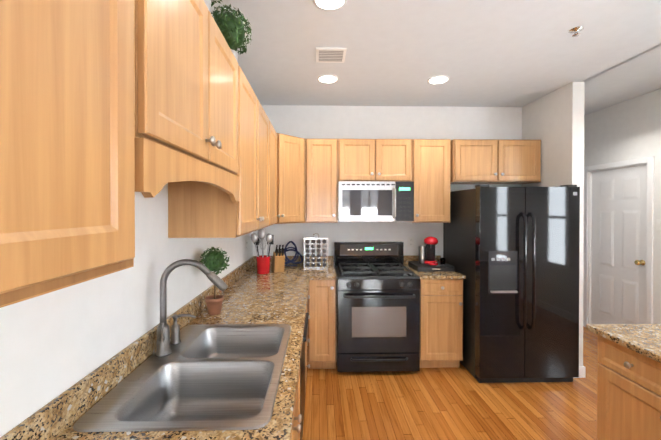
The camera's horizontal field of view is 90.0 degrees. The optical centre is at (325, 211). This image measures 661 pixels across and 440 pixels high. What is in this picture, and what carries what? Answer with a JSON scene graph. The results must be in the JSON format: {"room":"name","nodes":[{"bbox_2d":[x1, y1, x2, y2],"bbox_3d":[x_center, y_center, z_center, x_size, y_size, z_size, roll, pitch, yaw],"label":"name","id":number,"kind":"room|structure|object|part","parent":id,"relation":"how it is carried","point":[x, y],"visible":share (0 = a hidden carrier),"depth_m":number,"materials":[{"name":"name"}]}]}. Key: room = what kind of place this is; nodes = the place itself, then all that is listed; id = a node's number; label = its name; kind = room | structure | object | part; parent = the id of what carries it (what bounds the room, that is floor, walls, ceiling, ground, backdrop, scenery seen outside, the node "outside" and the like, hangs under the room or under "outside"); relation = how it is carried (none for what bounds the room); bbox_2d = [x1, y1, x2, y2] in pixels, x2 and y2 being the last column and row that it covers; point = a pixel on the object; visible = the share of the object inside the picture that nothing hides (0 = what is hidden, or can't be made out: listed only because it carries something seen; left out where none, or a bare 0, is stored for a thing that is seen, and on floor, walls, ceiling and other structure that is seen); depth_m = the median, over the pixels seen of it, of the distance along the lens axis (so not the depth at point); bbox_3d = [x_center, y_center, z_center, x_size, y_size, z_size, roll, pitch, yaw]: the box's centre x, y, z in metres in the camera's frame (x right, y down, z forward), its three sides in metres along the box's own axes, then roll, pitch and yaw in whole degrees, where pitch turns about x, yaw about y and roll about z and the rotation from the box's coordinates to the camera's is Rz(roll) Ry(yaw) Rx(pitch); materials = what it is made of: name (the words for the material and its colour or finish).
{"room":"kitchen","nodes":[
{"label":"kitchen","id":0,"kind":"room"},
{"bbox_2d":[0,183,252,436],"bbox_3d":[-0.804,0.189,0.351,0.120,2.700,11.000,0,0,-1],"label":"wall","id":1,"kind":"structure","parent":0,"point":[54,344],"depth_m":1.10,"materials":[{"name":"paint"}]},
{"bbox_2d":[0,0,134,307],"bbox_3d":[-0.551,-0.298,0.269,0.379,0.845,0.906,0,0,-1],"label":"upper cabinet","id":2,"kind":"object","parent":1,"relation":"attached to","point":[67,181],"visible":1,"depth_m":0.51,"materials":[{"name":"brown wood"}]},
{"bbox_2d":[134,0,238,174],"bbox_3d":[-0.571,-0.447,1.168,0.379,0.560,0.884,0,0,-1],"label":"upper cabinet","id":3,"kind":"object","parent":1,"relation":"attached to","point":[185,82],"visible":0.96,"depth_m":0.98,"materials":[{"name":"brown wood"}]},
{"bbox_2d":[134,138,238,202],"bbox_3d":[-0.423,-0.101,1.174,0.022,0.131,0.886,0,0,-1],"label":"valance","id":4,"kind":"object","parent":3,"relation":"attached to","point":[158,167],"visible":0.96,"depth_m":0.85,"materials":[{"name":"brown wood"}]},
{"bbox_2d":[204,0,221,10],"bbox_3d":[-0.502,-0.892,1.282,0.258,0.326,0.255,0,0,-1],"label":"plant","id":5,"kind":"object","parent":3,"relation":"on","point":[209,3],"visible":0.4,"depth_m":1.28,"materials":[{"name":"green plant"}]},
{"bbox_2d":[168,66,261,237],"bbox_3d":[-0.585,-0.302,1.864,0.379,0.860,0.493,0,0,-1],"label":"upper cabinet","id":6,"kind":"object","parent":1,"relation":"attached to","point":[196,209],"visible":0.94,"depth_m":1.62,"materials":[{"name":"brown wood"}]},
{"bbox_2d":[211,4,251,60],"bbox_3d":[-0.510,-0.896,1.720,0.264,0.327,0.256,0,0,-1],"label":"plant","id":7,"kind":"object","parent":6,"relation":"on","point":[231,27],"visible":0.52,"depth_m":1.66,"materials":[{"name":"green plant"}]},
{"bbox_2d":[255,99,268,230],"bbox_3d":[-0.596,-0.306,2.361,0.379,0.860,0.493,0,0,-1],"label":"upper cabinet","id":8,"kind":"object","parent":1,"relation":"attached to","point":[263,157],"visible":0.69,"depth_m":2.33,"materials":[{"name":"brown wood"}]},
{"bbox_2d":[267,120,279,226],"bbox_3d":[-0.607,-0.309,2.855,0.379,0.860,0.488,0,0,-1],"label":"upper cabinet","id":9,"kind":"object","parent":1,"relation":"attached to","point":[273,215],"visible":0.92,"depth_m":2.83,"materials":[{"name":"brown wood"}]},
{"bbox_2d":[275,133,304,223],"bbox_3d":[-0.509,-0.313,3.402,0.598,0.860,0.600,0,0,-1],"label":"upper cabinet","id":10,"kind":"object","parent":1,"relation":"attached to","point":[290,179],"visible":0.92,"depth_m":3.22,"materials":[{"name":"brown wood"}]},
{"bbox_2d":[253,105,521,345],"bbox_3d":[0.762,0.164,3.795,3.160,2.700,0.120,0,0,-1],"label":"wall","id":11,"kind":"structure","parent":0,"point":[381,122],"depth_m":3.73,"materials":[{"name":"paint"}]},
{"bbox_2d":[305,139,337,222],"bbox_3d":[-0.043,-0.314,3.523,0.330,0.860,0.379,0,0,-1],"label":"upper cabinet","id":12,"kind":"object","parent":11,"relation":"attached to","point":[321,180],"visible":1,"depth_m":3.37,"materials":[{"name":"brown wood"}]},
{"bbox_2d":[338,139,411,181],"bbox_3d":[0.505,-0.524,3.533,0.760,0.440,0.379,0,0,-1],"label":"upper cabinet","id":13,"kind":"object","parent":11,"relation":"attached to","point":[374,159],"visible":0.96,"depth_m":3.38,"materials":[{"name":"brown wood"}]},
{"bbox_2d":[338,181,413,220],"bbox_3d":[0.506,-0.100,3.493,0.758,0.402,0.462,0,0,-1],"label":"microwave","id":14,"kind":"object","parent":13,"relation":"attached to","point":[375,200],"visible":0.98,"depth_m":3.32,"materials":[{"name":"silver metal"}]},
{"bbox_2d":[404,139,450,222],"bbox_3d":[1.088,-0.314,3.547,0.398,0.860,0.379,0,0,-1],"label":"upper cabinet","id":15,"kind":"object","parent":11,"relation":"attached to","point":[431,167],"visible":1,"depth_m":3.39,"materials":[{"name":"brown wood"}]},
{"bbox_2d":[450,139,540,183],"bbox_3d":[1.773,-0.524,3.560,0.919,0.440,0.379,0,0,-1],"label":"upper cabinet","id":16,"kind":"object","parent":11,"relation":"attached to","point":[487,161],"visible":1,"depth_m":3.41,"materials":[{"name":"brown wood"}]},
{"bbox_2d":[210,0,660,106],"bbox_3d":[0.735,-1.221,0.373,3.360,0.120,11.400,0,0,-1],"label":"ceiling","id":17,"kind":"structure","parent":0,"point":[500,53],"depth_m":2.37,"materials":[{"name":"paint"}]},
{"bbox_2d":[317,74,337,82],"bbox_3d":[0.020,-1.176,2.939,0.190,0.007,0.190,0,0,-1],"label":"recessed light","id":18,"kind":"object","parent":17,"relation":"in","point":[327,78],"visible":1,"depth_m":2.92,"materials":[{"name":"white glass"}]},
{"bbox_2d":[313,0,346,10],"bbox_3d":[0.024,-1.168,1.829,0.190,0.007,0.190,0,0,-1],"label":"recessed light","id":19,"kind":"object","parent":17,"relation":"in","point":[329,5],"visible":1,"depth_m":1.86,"materials":[{"name":"white glass"}]},
{"bbox_2d":[316,47,346,62],"bbox_3d":[0.040,-1.170,2.479,0.220,0.013,0.220,0,0,-1],"label":"ceiling vent","id":20,"kind":"object","parent":17,"relation":"in","point":[330,54],"visible":0.98,"depth_m":2.45,"materials":[{"name":"white metal"}]},
{"bbox_2d":[427,75,449,83],"bbox_3d":[1.010,-1.176,2.960,0.190,0.007,0.190,0,0,-1],"label":"recessed light","id":21,"kind":"object","parent":17,"relation":"in","point":[439,79],"visible":1,"depth_m":2.94,"materials":[{"name":"white glass"}]},
{"bbox_2d":[568,26,583,36],"bbox_3d":[1.618,-1.155,2.133,0.078,0.038,0.080,0,0,-1],"label":"sprinkler","id":22,"kind":"object","parent":17,"relation":"attached to","point":[575,30],"visible":1,"depth_m":2.12,"materials":[{"name":"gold metal"}]},
{"bbox_2d":[302,326,598,439],"bbox_3d":[1.370,1.589,0.408,4.630,0.100,11.400,0,0,-1],"label":"floor","id":23,"kind":"structure","parent":0,"point":[461,402],"depth_m":2.58,"materials":[{"name":"brown wood"}]},
{"bbox_2d":[293,295,309,418],"bbox_3d":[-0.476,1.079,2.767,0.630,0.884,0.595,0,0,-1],"label":"base cabinet","id":24,"kind":"object","parent":23,"relation":"on","point":[297,415],"depth_m":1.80,"materials":[{"name":"brown wood"}]},
{"bbox_2d":[0,256,336,439],"bbox_3d":[-0.313,0.581,1.429,0.907,0.130,4.569,0,0,-1],"label":"countertop","id":25,"kind":"structure","parent":24,"relation":"on","point":[250,295],"depth_m":1.30,"materials":[{"name":"stone"}]},
{"bbox_2d":[73,324,290,431],"bbox_3d":[-0.456,0.704,1.357,0.570,0.193,0.850,0,0,-1],"label":"sink","id":26,"kind":"object","parent":25,"relation":"in","point":[214,377],"visible":0.9,"depth_m":1.34,"materials":[{"name":"metal"}]},
{"bbox_2d":[170,314,195,344],"bbox_3d":[-0.662,0.542,1.532,0.114,0.132,0.047,0,0,-1],"label":"soap dispenser","id":27,"kind":"object","parent":26,"relation":"on","point":[175,333],"visible":0.98,"depth_m":1.52,"materials":[{"name":"silver metal"}]},
{"bbox_2d":[155,259,227,356],"bbox_3d":[-0.578,0.407,1.413,0.299,0.404,0.115,0,0,-1],"label":"faucet","id":28,"kind":"object","parent":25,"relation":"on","point":[163,349],"visible":1,"depth_m":1.41,"materials":[{"name":"silver metal"}]},
{"bbox_2d":[199,247,229,314],"bbox_3d":[-0.665,0.410,1.975,0.175,0.403,0.169,0,0,-1],"label":"topiary","id":29,"kind":"object","parent":25,"relation":"on","point":[214,261],"visible":0.88,"depth_m":1.94,"materials":[{"name":"plant"}]},
{"bbox_2d":[250,228,273,273],"bbox_3d":[-0.622,0.384,3.216,0.218,0.436,0.142,0,0,-1],"label":"utensil crock","id":30,"kind":"object","parent":25,"relation":"on","point":[263,263],"visible":1,"depth_m":3.21,"materials":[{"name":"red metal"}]},
{"bbox_2d":[272,245,284,272],"bbox_3d":[-0.468,0.464,3.296,0.100,0.275,0.193,0,0,-21],"label":"knife block","id":31,"kind":"object","parent":25,"relation":"on","point":[278,261],"visible":1,"depth_m":3.25,"materials":[{"name":"brown wood"}]},
{"bbox_2d":[284,241,302,265],"bbox_3d":[-0.386,0.462,3.661,0.275,0.273,0.061,0,0,-1],"label":"decor","id":32,"kind":"object","parent":25,"relation":"on","point":[297,253],"visible":0.9,"depth_m":3.65,"materials":[{"name":"blue metal"}]},
{"bbox_2d":[304,233,327,268],"bbox_3d":[-0.102,0.416,3.526,0.250,0.368,0.124,0,0,-1],"label":"spice rack","id":33,"kind":"object","parent":25,"relation":"on","point":[307,265],"visible":1,"depth_m":3.47,"materials":[{"name":"silver metal"}]},
{"bbox_2d":[300,313,308,439],"bbox_3d":[-0.433,1.084,2.168,0.630,0.884,0.600,0,0,-1],"label":"dishwasher","id":34,"kind":"object","parent":23,"relation":"on","point":[302,382],"visible":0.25,"depth_m":2.06,"materials":[{"name":"black metal"}]},
{"bbox_2d":[308,280,335,368],"bbox_3d":[-0.038,1.075,3.389,0.267,0.884,0.661,0,0,-1],"label":"base cabinet","id":35,"kind":"object","parent":23,"relation":"on","point":[322,326],"visible":0.96,"depth_m":3.09,"materials":[{"name":"brown wood"}]},
{"bbox_2d":[334,241,419,371],"bbox_3d":[0.487,0.930,3.350,0.766,1.175,0.745,0,0,-1],"label":"stove","id":36,"kind":"object","parent":23,"relation":"on","point":[377,306],"visible":1,"depth_m":3.05,"materials":[{"name":"metal"}]},
{"bbox_2d":[419,279,462,367],"bbox_3d":[1.088,1.075,3.413,0.424,0.884,0.661,0,0,-1],"label":"base cabinet","id":37,"kind":"object","parent":23,"relation":"on","point":[441,322],"visible":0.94,"depth_m":3.12,"materials":[{"name":"brown wood"}]},
{"bbox_2d":[404,255,465,278],"bbox_3d":[1.091,0.567,3.416,0.435,0.130,0.657,0,0,-1],"label":"countertop","id":38,"kind":"structure","parent":37,"relation":"on","point":[439,275],"depth_m":3.21,"materials":[{"name":"stone"}]},
{"bbox_2d":[408,261,454,271],"bbox_3d":[1.099,0.574,3.460,0.370,0.053,0.351,0,0,-1],"label":"tray","id":39,"kind":"object","parent":38,"relation":"on","point":[417,266],"visible":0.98,"depth_m":3.30,"materials":[{"name":"black plastic"}]},
{"bbox_2d":[419,236,445,264],"bbox_3d":[1.118,0.405,3.444,0.257,0.285,0.201,0,0,-1],"label":"coffee machine","id":40,"kind":"object","parent":39,"relation":"on","point":[427,254],"visible":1,"depth_m":3.43,"materials":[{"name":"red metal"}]},
{"bbox_2d":[443,185,579,382],"bbox_3d":[1.777,0.640,3.279,0.882,1.755,0.923,0,0,-1],"label":"fridge","id":41,"kind":"object","parent":23,"relation":"on","point":[511,254],"visible":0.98,"depth_m":2.89,"materials":[{"name":"black metal"}]},
{"bbox_2d":[597,335,660,439],"bbox_3d":[1.769,1.090,1.372,0.630,0.884,0.820,0,0,-1],"label":"base cabinet","id":42,"kind":"object","parent":23,"relation":"on","point":[628,394],"visible":0.96,"depth_m":1.57,"materials":[{"name":"brown wood"}]},
{"bbox_2d":[586,324,660,362],"bbox_3d":[1.958,0.635,0.961,1.050,0.030,1.695,0,0,-1],"label":"countertop","id":43,"kind":"structure","parent":42,"relation":"on","point":[644,339],"depth_m":1.64,"materials":[{"name":"stone"}]},
{"bbox_2d":[522,82,584,365],"bbox_3d":[2.296,0.167,3.392,0.110,2.699,0.749,0,0,-1],"label":"wall","id":44,"kind":"structure","parent":0,"point":[553,121],"depth_m":3.12,"materials":[{"name":"paint"}]},
{"bbox_2d":[578,366,585,377],"bbox_3d":[2.324,1.459,4.471,0.035,0.100,2.914,0,0,-1],"label":"baseboard","id":45,"kind":"structure","parent":44,"relation":"attached to","point":[582,371],"depth_m":3.01,"materials":[{"name":"white wood"}]},
{"bbox_2d":[584,89,660,323],"bbox_3d":[3.545,0.153,0.444,0.120,2.770,11.000,0,0,-1],"label":"wall","id":46,"kind":"structure","parent":0,"point":[630,129],"depth_m":3.65,"materials":[{"name":"paint"}]},
{"bbox_2d":[583,156,653,326],"bbox_3d":[3.462,0.467,3.894,0.138,2.092,0.897,0,0,-1],"label":"door frame","id":47,"kind":"structure","parent":46,"relation":"attached to","point":[647,161],"depth_m":3.82,"materials":[{"name":"white wood"}]},
{"bbox_2d":[591,165,646,323],"bbox_3d":[3.422,0.500,3.893,0.107,2.010,0.743,0,0,-1],"label":"hall door","id":48,"kind":"structure","parent":46,"relation":"in","point":[619,234],"depth_m":3.87,"materials":[{"name":"white wood"}]},
{"bbox_3d":[3.411,0.557,3.592,0.072,0.060,0.060,0,0,-1],"label":"knob","id":49,"kind":"part","parent":48,"relation":"part of","materials":[{"name":"gold metal"}]},
{"bbox_2d":[584,45,660,114],"bbox_3d":[3.050,-1.291,0.423,1.269,0.120,11.400,0,0,-1],"label":"ceiling","id":50,"kind":"structure","parent":0,"point":[639,75],"depth_m":3.21,"materials":[{"name":"paint"}]}
]}

